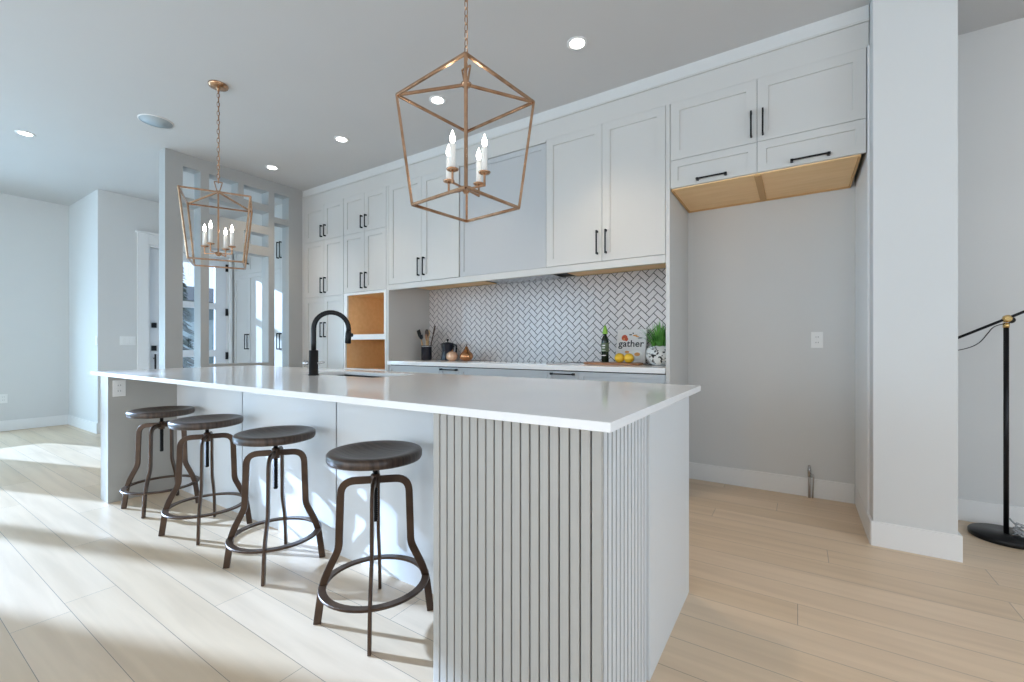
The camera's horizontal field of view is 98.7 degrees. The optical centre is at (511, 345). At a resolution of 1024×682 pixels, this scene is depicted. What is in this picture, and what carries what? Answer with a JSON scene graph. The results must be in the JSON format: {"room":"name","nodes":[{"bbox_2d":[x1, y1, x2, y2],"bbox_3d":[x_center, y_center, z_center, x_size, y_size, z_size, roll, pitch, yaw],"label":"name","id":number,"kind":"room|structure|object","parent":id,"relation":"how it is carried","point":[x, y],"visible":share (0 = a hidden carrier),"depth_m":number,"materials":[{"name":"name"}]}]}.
{"room":"kitchen","nodes":[
{"label":"kitchen","id":0,"kind":"room"},
{"bbox_2d":[0,193,68,420],"bbox_3d":[-7.932,-0.435,3.712,0.150,3.070,6.000,0,0,33],"label":"wall","id":1,"kind":"structure","parent":0,"point":[34,234],"depth_m":5.91,"materials":[{"name":"paint"}]},
{"bbox_2d":[0,394,7,402],"bbox_3d":[-6.566,0.680,5.675,0.008,0.116,0.072,0,0,33],"label":"electrical outlet","id":2,"kind":"object","parent":1,"relation":"attached to","point":[3,397],"visible":1,"depth_m":5.68,"materials":[{"name":"white plastic"}]},
{"bbox_2d":[0,415,67,431],"bbox_3d":[-7.862,1.032,3.667,0.016,0.135,6.000,0,0,33],"label":"baseboard","id":3,"kind":"structure","parent":1,"relation":"attached to","point":[8,425],"depth_m":5.89,"materials":[{"name":"white paint"}]},
{"bbox_2d":[69,189,112,422],"bbox_3d":[-5.739,-0.435,5.955,1.390,3.070,0.150,0,0,33],"label":"wall","id":4,"kind":"structure","parent":0,"point":[91,216],"depth_m":5.69,"materials":[{"name":"paint"}]},
{"bbox_2d":[68,415,97,433],"bbox_3d":[-5.708,1.032,5.836,1.240,0.135,0.016,0,0,33],"label":"baseboard","id":5,"kind":"structure","parent":4,"relation":"attached to","point":[84,424],"depth_m":5.78,"materials":[{"name":"white paint"}]},
{"bbox_2d":[113,192,233,369],"bbox_3d":[-4.612,-0.435,6.554,0.150,3.070,2.080,0,0,33],"label":"wall","id":6,"kind":"structure","parent":0,"point":[130,214],"depth_m":5.76,"materials":[{"name":"paint"}]},
{"bbox_2d":[98,423,100,433],"bbox_3d":[-5.084,1.032,5.673,0.016,0.135,0.390,0,0,33],"label":"baseboard","id":7,"kind":"structure","parent":6,"relation":"attached to","point":[99,424],"depth_m":5.52,"materials":[{"name":"white paint"}]},
{"bbox_2d":[120,336,135,344],"bbox_3d":[-5.033,-0.070,5.760,0.008,0.116,0.164,0,0,33],"label":"light switch","id":8,"kind":"object","parent":6,"relation":"attached to","point":[124,340],"visible":1,"depth_m":5.76,"materials":[{"name":"white plastic"}]},
{"bbox_2d":[135,230,231,369],"bbox_3d":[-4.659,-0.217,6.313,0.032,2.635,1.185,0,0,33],"label":"trim","id":9,"kind":"structure","parent":6,"relation":"attached to","point":[144,239],"depth_m":5.89,"materials":[{"name":"white paint"}]},
{"bbox_2d":[150,248,227,368],"bbox_3d":[-4.672,-0.125,6.396,0.121,2.430,0.980,0,0,33],"label":"door","id":10,"kind":"structure","parent":6,"relation":"in","point":[219,353],"depth_m":6.62,"materials":[{"name":"white paint"}]},
{"bbox_2d":[302,191,303,366],"bbox_3d":[-2.550,-0.435,5.894,0.152,3.070,0.643,0,0,33],"label":"wall","id":11,"kind":"structure","parent":0,"point":[302,191],"depth_m":5.58,"materials":[{"name":"paint"}]},
{"bbox_2d":[0,424,1023,681],"bbox_3d":[-2.185,1.160,1.226,12.500,0.120,8.380,0,0,33],"label":"floor","id":12,"kind":"structure","parent":0,"point":[784,587],"depth_m":1.92,"materials":[{"name":"brown wood"}]},
{"bbox_2d":[120,406,199,517],"bbox_3d":[-2.413,0.768,3.028,0.430,0.668,0.430,0,0,31],"label":"bar stool","id":13,"kind":"object","parent":12,"relation":"on","point":[161,412],"visible":0.98,"depth_m":2.99,"materials":[{"name":"brown metal"}]},
{"bbox_2d":[158,414,251,544],"bbox_3d":[-1.829,0.768,2.638,0.430,0.668,0.430,0,0,21],"label":"bar stool","id":14,"kind":"object","parent":12,"relation":"on","point":[210,421],"visible":0.98,"depth_m":2.58,"materials":[{"name":"brown metal"}]},
{"bbox_2d":[159,148,301,368],"bbox_3d":[-3.118,-0.435,5.016,0.150,3.070,1.445,0,0,33],"label":"divider","id":15,"kind":"object","parent":12,"relation":"on","point":[172,164],"visible":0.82,"depth_m":4.76,"materials":[{"name":"grey paint"}]},
{"bbox_2d":[234,225,261,362],"bbox_3d":[-3.831,-0.330,6.789,0.855,2.860,0.533,0,0,33],"label":"closet","id":16,"kind":"object","parent":12,"relation":"on","point":[248,282],"visible":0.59,"depth_m":6.59,"materials":[{"name":"grey wood"}]},
{"bbox_2d":[223,425,325,585],"bbox_3d":[-1.202,0.768,2.236,0.429,0.668,0.429,0,0,34],"label":"bar stool","id":17,"kind":"object","parent":12,"relation":"on","point":[275,436],"visible":1,"depth_m":2.20,"materials":[{"name":"brown metal"}]},
{"bbox_2d":[274,226,281,365],"bbox_3d":[-3.102,-0.330,6.316,0.878,2.860,0.533,0,0,33],"label":"closet","id":18,"kind":"object","parent":12,"relation":"on","point":[277,230],"visible":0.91,"depth_m":6.14,"materials":[{"name":"grey wood"}]},
{"bbox_2d":[234,204,281,224],"bbox_3d":[-3.380,-1.866,6.514,1.910,0.208,0.505,0,0,33],"label":"trim","id":19,"kind":"structure","parent":18,"relation":"on","point":[256,218],"depth_m":6.41,"materials":[{"name":"white paint"}]},
{"bbox_2d":[304,199,344,368],"bbox_3d":[-2.152,-0.315,5.623,0.806,2.830,0.663,0,0,33],"label":"pantry cabinet","id":20,"kind":"object","parent":12,"relation":"on","point":[323,224],"visible":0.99,"depth_m":5.36,"materials":[{"name":"grey wood"}]},
{"bbox_2d":[344,186,385,370],"bbox_3d":[-1.505,-0.315,5.204,0.728,2.830,0.663,0,0,33],"label":"tall cabinet","id":21,"kind":"object","parent":12,"relation":"on","point":[364,213],"visible":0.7,"depth_m":5.06,"materials":[{"name":"grey wood"}]},
{"bbox_2d":[313,440,432,655],"bbox_3d":[-0.555,0.761,1.787,0.429,0.682,0.429,0,0,14],"label":"bar stool","id":22,"kind":"object","parent":12,"relation":"on","point":[374,456],"visible":1,"depth_m":1.75,"materials":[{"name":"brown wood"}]},
{"bbox_2d":[101,376,688,681],"bbox_3d":[-1.076,0.652,2.563,3.785,0.896,1.070,0,0,33],"label":"kitchen island","id":23,"kind":"object","parent":12,"relation":"on","point":[549,553],"visible":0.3,"depth_m":1.35,"materials":[{"name":"grey paint"}]},
{"bbox_2d":[113,380,125,396],"bbox_3d":[-2.784,0.300,3.116,0.008,0.116,0.072,0,0,33],"label":"electrical outlet","id":24,"kind":"object","parent":23,"relation":"attached to","point":[119,386],"visible":1,"depth_m":3.12,"materials":[{"name":"white plastic"}]},
{"bbox_2d":[90,365,700,432],"bbox_3d":[-1.071,0.192,2.559,3.849,0.024,1.150,0,0,33],"label":"island countertop","id":25,"kind":"structure","parent":23,"relation":"on","point":[600,406],"depth_m":1.77,"materials":[{"name":"white stone"}]},
{"bbox_2d":[303,310,352,375],"bbox_3d":[-1.141,-0.023,2.741,0.295,0.404,0.076,0,0,-29],"label":"faucet","id":26,"kind":"object","parent":25,"relation":"on","point":[313,362],"visible":0.99,"depth_m":2.69,"materials":[{"name":"black metal"}]},
{"bbox_2d":[336,375,379,377],"bbox_3d":[-0.996,0.312,2.821,0.724,0.215,0.344,0,0,33],"label":"sink","id":27,"kind":"object","parent":25,"relation":"in","point":[336,375],"visible":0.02,"depth_m":3.06,"materials":[{"name":"black"}]},
{"bbox_2d":[386,185,428,370],"bbox_3d":[-1.172,-0.315,5.009,0.037,2.830,0.630,0,0,33],"label":"end panel","id":28,"kind":"object","parent":12,"relation":"on","point":[407,310],"visible":0.43,"depth_m":4.91,"materials":[{"name":"white paint"}]},
{"bbox_2d":[389,365,440,373],"bbox_3d":[-0.860,0.650,4.788,0.723,0.899,0.658,0,0,33],"label":"base cabinet","id":29,"kind":"object","parent":12,"relation":"on","point":[394,368],"visible":0.02,"depth_m":4.53,"materials":[{"name":"grey wood"}]},
{"bbox_2d":[439,366,460,374],"bbox_3d":[-0.447,0.650,4.521,0.262,0.899,0.658,0,0,33],"label":"base cabinet","id":30,"kind":"object","parent":12,"relation":"on","point":[443,370],"visible":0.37,"depth_m":4.27,"materials":[{"name":"grey wood"}]},
{"bbox_2d":[460,367,548,378],"bbox_3d":[0.061,0.650,4.191,0.948,0.899,0.658,0,0,33],"label":"base cabinet","id":31,"kind":"object","parent":12,"relation":"on","point":[526,373],"visible":0.03,"depth_m":3.92,"materials":[{"name":"grey wood"}]},
{"bbox_2d":[387,359,665,373],"bbox_3d":[0.053,0.178,4.199,2.898,0.041,0.654,0,0,33],"label":"countertop","id":32,"kind":"structure","parent":31,"relation":"on","point":[573,366],"depth_m":3.75,"materials":[{"name":"white stone"}]},
{"bbox_2d":[421,345,431,359],"bbox_3d":[-0.962,0.075,4.950,0.126,0.165,0.126,0,0,33],"label":"utensil crock","id":33,"kind":"object","parent":32,"relation":"on","point":[426,350],"visible":0.93,"depth_m":4.90,"materials":[{"name":"black ceramic"}]},
{"bbox_2d":[441,339,456,359],"bbox_3d":[-0.705,0.039,4.889,0.171,0.238,0.177,0,0,-14],"label":"kettle","id":34,"kind":"object","parent":32,"relation":"on","point":[446,347],"visible":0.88,"depth_m":4.84,"materials":[{"name":"black metal"}]},
{"bbox_2d":[446,349,457,360],"bbox_3d":[-0.643,0.097,4.707,0.128,0.122,0.126,0,0,33],"label":"gourd","id":35,"kind":"object","parent":32,"relation":"on","point":[451,356],"visible":1,"depth_m":4.66,"materials":[{"name":"beige ceramic"}]},
{"bbox_2d":[460,345,472,360],"bbox_3d":[-0.484,0.068,4.676,0.146,0.181,0.146,0,0,33],"label":"gourd","id":36,"kind":"object","parent":32,"relation":"on","point":[466,355],"visible":1,"depth_m":4.63,"materials":[{"name":"orange metal"}]},
{"bbox_2d":[471,360,570,363],"bbox_3d":[0.066,0.155,4.200,0.860,0.006,0.480,0,0,33],"label":"cooktop","id":37,"kind":"object","parent":32,"relation":"in","point":[495,361],"visible":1,"depth_m":4.05,"materials":[{"name":"black glass"}]},
{"bbox_2d":[584,362,643,365],"bbox_3d":[0.861,0.149,3.750,0.500,0.018,0.230,0,0,33],"label":"cutting board","id":38,"kind":"object","parent":32,"relation":"on","point":[590,363],"visible":0.95,"depth_m":3.67,"materials":[{"name":"brown wood"}]},
{"bbox_2d":[601,325,608,361],"bbox_3d":[0.812,-0.021,3.835,0.065,0.322,0.067,0,0,33],"label":"oil bottle","id":39,"kind":"object","parent":38,"relation":"on","point":[605,341],"visible":0.94,"depth_m":3.81,"materials":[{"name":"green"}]},
{"bbox_2d":[614,353,623,362],"bbox_3d":[0.907,0.100,3.701,0.085,0.080,0.083,0,0,31],"label":"lemon","id":40,"kind":"object","parent":38,"relation":"on","point":[619,357],"visible":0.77,"depth_m":3.67,"materials":[{"name":"yellow food"}]},
{"bbox_2d":[624,353,633,362],"bbox_3d":[0.970,0.100,3.644,0.085,0.080,0.083,0,0,23],"label":"lemon","id":41,"kind":"object","parent":38,"relation":"on","point":[628,357],"visible":1,"depth_m":3.62,"materials":[{"name":"yellow food"}]},
{"bbox_2d":[615,329,647,362],"bbox_3d":[1.040,-0.001,3.833,0.260,0.292,0.093,0,0,33],"label":"cookbook","id":42,"kind":"object","parent":32,"relation":"on","point":[628,340],"visible":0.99,"depth_m":3.82,"materials":[{"name":"white paper"}]},
{"bbox_2d":[623,335,639,355],"bbox_3d":[1.039,-0.005,3.820,0.158,0.190,0.002,0,-14,33],"label":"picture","id":43,"kind":"object","parent":42,"relation":"attached to","point":[631,343],"depth_m":3.82,"materials":[{"name":"white paper"}]},
{"bbox_2d":[629,350,641,359],"bbox_3d":[1.061,0.076,3.782,0.124,0.084,0.001,0,-14,33],"label":"picture","id":44,"kind":"object","parent":42,"relation":"attached to","point":[633,352],"depth_m":3.77},
{"bbox_2d":[641,319,665,365],"bbox_3d":[1.139,-0.032,3.586,0.353,0.380,0.270,0,0,-21],"label":"potted plant","id":45,"kind":"object","parent":32,"relation":"on","point":[656,352],"visible":0.77,"depth_m":3.53,"materials":[{"name":"green plant"}]},
{"bbox_2d":[548,370,579,379],"bbox_3d":[0.578,0.650,3.856,0.284,0.899,0.658,0,0,33],"label":"base cabinet","id":46,"kind":"object","parent":12,"relation":"on","point":[552,374],"visible":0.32,"depth_m":3.60,"materials":[{"name":"grey wood"}]},
{"bbox_2d":[579,371,665,383],"bbox_3d":[0.982,0.650,3.594,0.679,0.899,0.658,0,0,33],"label":"base cabinet","id":47,"kind":"object","parent":12,"relation":"on","point":[583,375],"visible":0.02,"depth_m":3.34,"materials":[{"name":"grey wood"}]},
{"bbox_2d":[666,104,687,384],"bbox_3d":[1.288,-0.315,3.412,0.028,2.830,0.633,0,0,33],"label":"end panel","id":48,"kind":"object","parent":12,"relation":"on","point":[676,214],"visible":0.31,"depth_m":3.26,"materials":[{"name":"white paint"}]},
{"bbox_2d":[807,465,813,497],"bbox_3d":[2.166,0.982,3.186,0.042,0.236,0.023,0,0,33],"label":"water valve","id":49,"kind":"object","parent":12,"relation":"on","point":[809,466],"visible":1,"depth_m":3.18,"materials":[{"name":"grey metal"}]},
{"bbox_2d":[958,310,1023,549],"bbox_3d":[3.063,0.260,2.352,1.118,1.680,0.308,0,0,33],"label":"floor lamp","id":50,"kind":"object","parent":12,"relation":"on","point":[1001,535],"visible":0.94,"depth_m":2.50,"materials":[{"name":"black metal"}]},
{"bbox_2d":[1009,518,1023,537],"bbox_3d":[2.845,1.029,2.463,0.074,0.104,0.059,0,0,33],"label":"bundle","id":51,"kind":"object","parent":50,"relation":"on","point":[1020,531],"visible":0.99,"depth_m":2.46,"materials":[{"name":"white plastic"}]},
{"bbox_2d":[0,0,1023,218],"bbox_3d":[-2.185,-2.045,1.226,12.500,0.150,8.380,0,0,33],"label":"ceiling","id":52,"kind":"structure","parent":0,"point":[77,76],"depth_m":3.10,"materials":[{"name":"paint"}]},
{"bbox_2d":[14,130,35,136],"bbox_3d":[-4.511,-1.967,4.072,0.134,0.006,0.134,0,0,33],"label":"recessed light","id":53,"kind":"object","parent":52,"relation":"in","point":[21,132],"visible":1,"depth_m":4.07,"materials":[{"name":"white paint"}]},
{"bbox_2d":[137,114,173,128],"bbox_3d":[-3.121,-1.967,3.853,0.252,0.006,0.252,0,0,33],"label":"ceiling speaker","id":54,"kind":"object","parent":52,"relation":"attached to","point":[149,119],"visible":1,"depth_m":3.85,"materials":[{"name":"grey plastic"}]},
{"bbox_2d":[177,80,252,269],"bbox_3d":[-2.217,-1.293,3.318,0.443,1.355,0.443,0,0,-29],"label":"lantern pendant","id":55,"kind":"object","parent":52,"relation":"hanging from","point":[219,86],"visible":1,"depth_m":3.31,"materials":[{"name":"gold metal"}]},
{"bbox_2d":[265,165,278,169],"bbox_3d":[-2.647,-1.967,4.851,0.134,0.006,0.134,0,0,33],"label":"recessed light","id":56,"kind":"object","parent":52,"relation":"in","point":[271,167],"visible":1,"depth_m":4.84,"materials":[{"name":"white paint"}]},
{"bbox_2d":[334,136,348,142],"bbox_3d":[-1.623,-1.967,4.187,0.134,0.006,0.134,0,0,33],"label":"recessed light","id":57,"kind":"object","parent":52,"relation":"in","point":[342,139],"visible":1,"depth_m":4.18,"materials":[{"name":"white paint"}]},
{"bbox_2d":[429,95,445,104],"bbox_3d":[-0.596,-1.967,3.521,0.134,0.006,0.134,0,0,33],"label":"recessed light","id":58,"kind":"object","parent":52,"relation":"in","point":[436,99],"visible":1,"depth_m":3.52,"materials":[{"name":"white paint"}]},
{"bbox_2d":[395,0,534,222],"bbox_3d":[-0.204,-1.293,1.954,0.443,1.355,0.443,0,0,40],"label":"lantern pendant","id":59,"kind":"object","parent":52,"relation":"hanging from","point":[466,84],"visible":1,"depth_m":1.94,"materials":[{"name":"gold metal"}]},
{"bbox_2d":[567,36,587,50],"bbox_3d":[0.424,-1.967,2.860,0.134,0.006,0.134,0,0,33],"label":"recessed light","id":60,"kind":"object","parent":52,"relation":"in","point":[575,43],"visible":1,"depth_m":2.86,"materials":[{"name":"white paint"}]},
{"bbox_2d":[497,17,1023,506],"bbox_3d":[0.574,-0.435,4.341,10.960,3.070,0.150,0,0,33],"label":"wall","id":61,"kind":"structure","parent":0,"point":[765,276],"depth_m":3.15,"materials":[{"name":"paint"}]},
{"bbox_2d":[389,165,496,289],"bbox_3d":[-0.755,-1.196,4.718,0.976,1.068,0.664,0,0,33],"label":"upper cabinet","id":62,"kind":"object","parent":61,"relation":"attached to","point":[424,245],"visible":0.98,"depth_m":4.45,"materials":[{"name":"grey wood"}]},
{"bbox_2d":[389,255,665,289],"bbox_3d":[-0.104,-0.628,3.957,2.896,0.057,0.034,0,0,33],"label":"rail","id":63,"kind":"object","parent":62,"relation":"attached to","point":[658,259],"visible":0.96,"depth_m":3.71,"materials":[{"name":"white paint"}]},
{"bbox_2d":[459,140,574,283],"bbox_3d":[0.061,-1.191,4.209,0.942,1.078,0.630,0,0,33],"label":"range hood","id":64,"kind":"object","parent":61,"relation":"attached to","point":[515,240],"visible":0.78,"depth_m":3.93,"materials":[{"name":"grey wood"}]},
{"bbox_2d":[429,268,665,363],"bbox_3d":[0.227,-0.255,4.469,2.897,0.825,0.011,0,0,33],"label":"backsplash","id":65,"kind":"structure","parent":61,"relation":"attached to","point":[556,320],"depth_m":4.37,"materials":[{"name":"white tile"}]},
{"bbox_2d":[303,4,868,198],"bbox_3d":[-0.126,-1.929,4.328,5.616,0.083,0.634,0,0,33],"label":"trim","id":66,"kind":"structure","parent":61,"relation":"attached to","point":[861,13],"depth_m":3.24,"materials":[{"name":"paint"}]},
{"bbox_2d":[546,106,665,275],"bbox_3d":[0.857,-1.196,3.673,0.974,1.068,0.664,0,0,33],"label":"upper cabinet","id":67,"kind":"object","parent":61,"relation":"attached to","point":[606,182],"visible":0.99,"depth_m":3.40,"materials":[{"name":"grey wood"}]},
{"bbox_2d":[670,48,865,212],"bbox_3d":[1.752,-1.419,3.092,1.096,0.622,0.663,0,0,33],"label":"upper cabinet","id":68,"kind":"object","parent":61,"relation":"attached to","point":[799,131],"visible":1,"depth_m":2.84,"materials":[{"name":"grey wood"}]},
{"bbox_2d":[304,21,868,209],"bbox_3d":[-0.125,-1.802,4.330,5.616,0.146,0.630,0,0,33],"label":"trim","id":69,"kind":"structure","parent":68,"relation":"on","point":[856,37],"depth_m":3.22,"materials":[{"name":"white paint"}]},
{"bbox_2d":[689,462,854,503],"bbox_3d":[1.930,1.032,3.363,1.094,0.135,0.016,0,0,33],"label":"baseboard","id":70,"kind":"structure","parent":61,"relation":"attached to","point":[823,489],"depth_m":3.32,"materials":[{"name":"white paint"}]},
{"bbox_2d":[811,332,822,347],"bbox_3d":[2.211,-0.044,3.186,0.072,0.116,0.008,0,0,33],"label":"electrical outlet","id":71,"kind":"object","parent":61,"relation":"attached to","point":[816,337],"visible":1,"depth_m":3.18,"materials":[{"name":"white plastic"}]},
{"bbox_2d":[855,45,869,513],"bbox_3d":[2.227,-0.383,2.799,0.010,2.695,0.640,0,0,33],"label":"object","id":72,"kind":"structure","parent":61,"relation":"attached to","point":[862,175],"depth_m":2.69,"materials":[{"name":"white paint"}]},
{"bbox_2d":[958,498,1023,529],"bbox_3d":[3.913,1.032,2.077,2.893,0.135,0.016,0,0,33],"label":"baseboard","id":73,"kind":"structure","parent":61,"relation":"attached to","point":[968,510],"depth_m":2.71,"materials":[{"name":"white paint"}]},
{"bbox_2d":[869,0,957,534],"bbox_3d":[2.344,-0.435,2.656,0.340,3.070,0.752,0,0,33],"label":"wall column","id":74,"kind":"structure","parent":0,"point":[913,44],"depth_m":2.33,"materials":[{"name":"paint"}]},
{"bbox_2d":[855,485,962,562],"bbox_3d":[2.336,1.032,2.644,0.368,0.135,0.750,0,0,33],"label":"baseboard","id":75,"kind":"structure","parent":74,"relation":"attached to","point":[931,543],"depth_m":2.34,"materials":[{"name":"white paint"}]},
{"label":"outside","id":76,"kind":"structure","parent":0,"visible":0},
{"bbox_3d":[-22.554,1.425,14.623,36.240,0.150,60.000,0,0,33],"label":"ground","id":77,"kind":"structure","parent":76,"visible":0},
{"bbox_2d":[183,262,193,367],"bbox_3d":[-11.252,-0.973,14.809,1.488,4.647,1.499,0,0,33],"label":"conifer tree","id":78,"kind":"object","parent":77,"relation":"on","point":[186,313],"visible":0.12,"depth_m":14.86,"materials":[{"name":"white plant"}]},
{"bbox_2d":[183,286,213,367],"bbox_3d":[-14.224,-0.700,21.259,8.000,4.100,12.600,0,0,33],"label":"house","id":79,"kind":"structure","parent":77,"relation":"on","point":[190,290],"depth_m":17.82,"materials":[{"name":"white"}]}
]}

